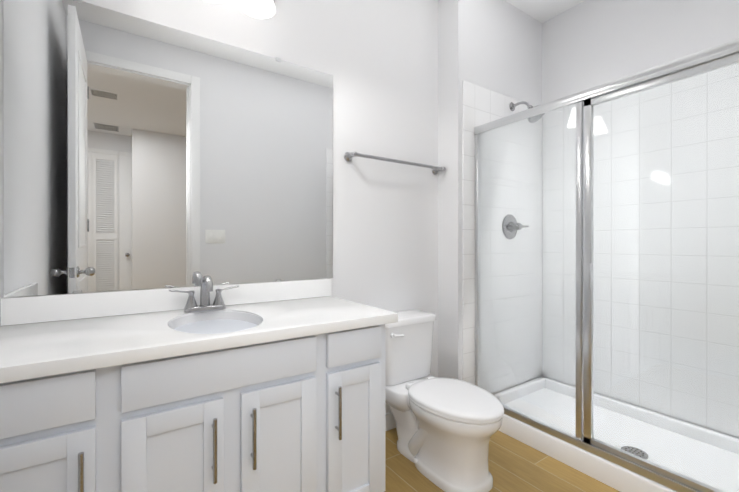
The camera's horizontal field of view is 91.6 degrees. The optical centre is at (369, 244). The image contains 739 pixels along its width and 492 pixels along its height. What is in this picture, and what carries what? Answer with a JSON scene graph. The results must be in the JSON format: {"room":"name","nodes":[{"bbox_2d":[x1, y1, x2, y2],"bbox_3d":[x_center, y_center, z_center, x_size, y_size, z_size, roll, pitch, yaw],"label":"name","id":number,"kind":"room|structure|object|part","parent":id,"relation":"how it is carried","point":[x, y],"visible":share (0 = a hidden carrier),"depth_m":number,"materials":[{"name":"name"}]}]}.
{"room":"bathroom","nodes":[
{"label":"bathroom","id":0,"kind":"room"},
{"bbox_2d":[0,0,437,413],"bbox_3d":[-0.481,-0.287,1.772,2.152,2.735,0.120,0,0,-34],"label":"wall","id":1,"kind":"structure","parent":0,"point":[377,60],"depth_m":2.03,"materials":[{"name":"white paint"}]},
{"bbox_2d":[3,0,332,296],"bbox_3d":[-0.705,-0.359,1.541,1.235,1.070,0.008,0,0,-34],"label":"mirror","id":2,"kind":"object","parent":1,"relation":"attached to","point":[139,153],"visible":0.98,"depth_m":1.43,"materials":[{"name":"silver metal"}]},
{"bbox_2d":[205,0,275,18],"bbox_3d":[-0.652,-1.131,1.459,0.600,0.231,0.201,0,0,-34],"label":"sconce","id":3,"kind":"object","parent":1,"relation":"attached to","point":[262,9],"visible":1,"depth_m":1.59,"materials":[{"name":"white glass"}]},
{"bbox_2d":[385,412,395,430],"bbox_3d":[0.123,1.032,2.099,0.785,0.095,0.016,0,0,-34],"label":"baseboard","id":4,"kind":"structure","parent":1,"relation":"attached to","point":[390,424],"depth_m":2.07,"materials":[{"name":"white paint"}]},
{"bbox_2d":[344,152,445,174],"bbox_3d":[0.174,-0.473,2.089,0.697,0.052,0.085,0,0,-34],"label":"towel rail","id":5,"kind":"object","parent":1,"relation":"attached to","point":[348,156],"visible":1,"depth_m":2.01,"materials":[{"name":"silver metal"}]},
{"bbox_2d":[438,0,541,393],"bbox_3d":[0.884,-0.288,2.591,1.028,2.735,0.290,0,0,-34],"label":"wall","id":6,"kind":"structure","parent":0,"point":[494,45],"depth_m":2.28,"materials":[{"name":"white paint"}]},
{"bbox_2d":[462,80,541,391],"bbox_3d":[0.929,-0.014,2.442,0.863,1.986,0.009,0,0,-34],"label":"wall tile","id":7,"kind":"structure","parent":6,"relation":"attached to","point":[481,105],"depth_m":2.41,"materials":[{"name":"white tile"}]},
{"bbox_2d":[502,214,528,238],"bbox_3d":[0.987,-0.121,2.427,0.186,0.170,0.080,0,0,-34],"label":"shower valve","id":8,"kind":"object","parent":7,"relation":"attached to","point":[513,222],"depth_m":2.42,"materials":[{"name":"silver metal"}]},
{"bbox_2d":[509,101,544,122],"bbox_3d":[1.050,-0.887,2.378,0.125,0.177,0.230,0,0,-34],"label":"shower head","id":9,"kind":"object","parent":7,"relation":"attached to","point":[512,105],"visible":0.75,"depth_m":2.36},
{"bbox_2d":[384,428,619,491],"bbox_3d":[0.916,1.112,-0.342,4.260,0.060,5.190,0,0,-34],"label":"floor","id":10,"kind":"structure","parent":0,"point":[514,465],"depth_m":1.70,"materials":[{"name":"brown wood"}]},
{"bbox_2d":[0,276,397,491],"bbox_3d":[-0.559,0.601,1.293,1.243,0.955,0.584,0,0,-34],"label":"bathroom vanity","id":11,"kind":"object","parent":10,"relation":"on","point":[207,385],"visible":1,"depth_m":1.10,"materials":[{"name":"white paint"}]},
{"bbox_2d":[0,278,330,325],"bbox_3d":[-0.562,0.223,1.297,1.243,0.090,0.573,0,0,-34],"label":"backsplash","id":12,"kind":"structure","parent":11,"relation":"on","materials":[{"name":"white stone"}]},
{"bbox_2d":[169,276,238,312],"bbox_3d":[-0.649,0.196,1.435,0.260,0.144,0.129,0,0,-34],"label":"faucet","id":13,"kind":"object","parent":11,"relation":"on","point":[218,306],"depth_m":1.46,"materials":[{"name":"silver metal"}]},
{"bbox_2d":[168,312,262,328],"bbox_3d":[-0.543,0.344,1.278,0.308,0.148,0.435,0,0,-34],"label":"sink","id":14,"kind":"object","parent":11,"relation":"in","point":[181,320],"depth_m":1.39,"materials":[{"name":"white ceramic"}]},
{"bbox_2d":[385,309,503,491],"bbox_3d":[0.327,0.735,1.797,0.374,0.689,0.739,0,0,-34],"label":"toilet","id":15,"kind":"object","parent":10,"relation":"on","point":[447,428],"visible":0.98,"depth_m":1.67,"materials":[{"name":"white ceramic"}]},
{"bbox_3d":[0.144,0.470,1.858,0.066,0.026,0.032,0,0,-34],"label":"lever","id":16,"kind":"part","parent":15,"relation":"part of","materials":[{"name":"silver metal"}]},
{"bbox_3d":[0.180,0.565,2.015,0.374,0.350,0.214,0,0,-34],"label":"tank","id":17,"kind":"part","parent":15,"relation":"part of","materials":[{"name":"white ceramic"}]},
{"bbox_3d":[0.398,0.722,1.693,0.362,0.038,0.488,0,0,-34],"label":"seat","id":18,"kind":"part","parent":15,"relation":"part of","materials":[{"name":"white plastic"}]},
{"bbox_2d":[474,38,738,491],"bbox_3d":[1.394,0.172,1.826,0.780,1.814,1.530,0,0,-34],"label":"shower","id":19,"kind":"object","parent":10,"relation":"on","point":[620,445],"visible":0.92,"depth_m":1.73,"materials":[{"name":"white glass"}]},
{"bbox_2d":[505,0,584,22],"bbox_3d":[0.916,-1.683,-0.345,4.260,0.060,5.190,0,0,-34],"label":"ceiling","id":20,"kind":"structure","parent":0,"point":[542,11],"depth_m":2.50,"materials":[{"name":"white paint"}]},
{"bbox_2d":[542,0,738,438],"bbox_3d":[1.808,-0.288,2.034,0.120,2.735,1.670,0,0,-34],"label":"wall","id":21,"kind":"structure","parent":0,"point":[587,44],"depth_m":2.25,"materials":[{"name":"white paint"}]},
{"bbox_2d":[542,63,738,437],"bbox_3d":[1.719,-0.013,2.051,0.009,1.986,1.541,0,0,-34],"label":"wall tile","id":22,"kind":"structure","parent":21,"relation":"attached to","point":[648,334],"depth_m":2.10,"materials":[{"name":"white tile"}]}
]}

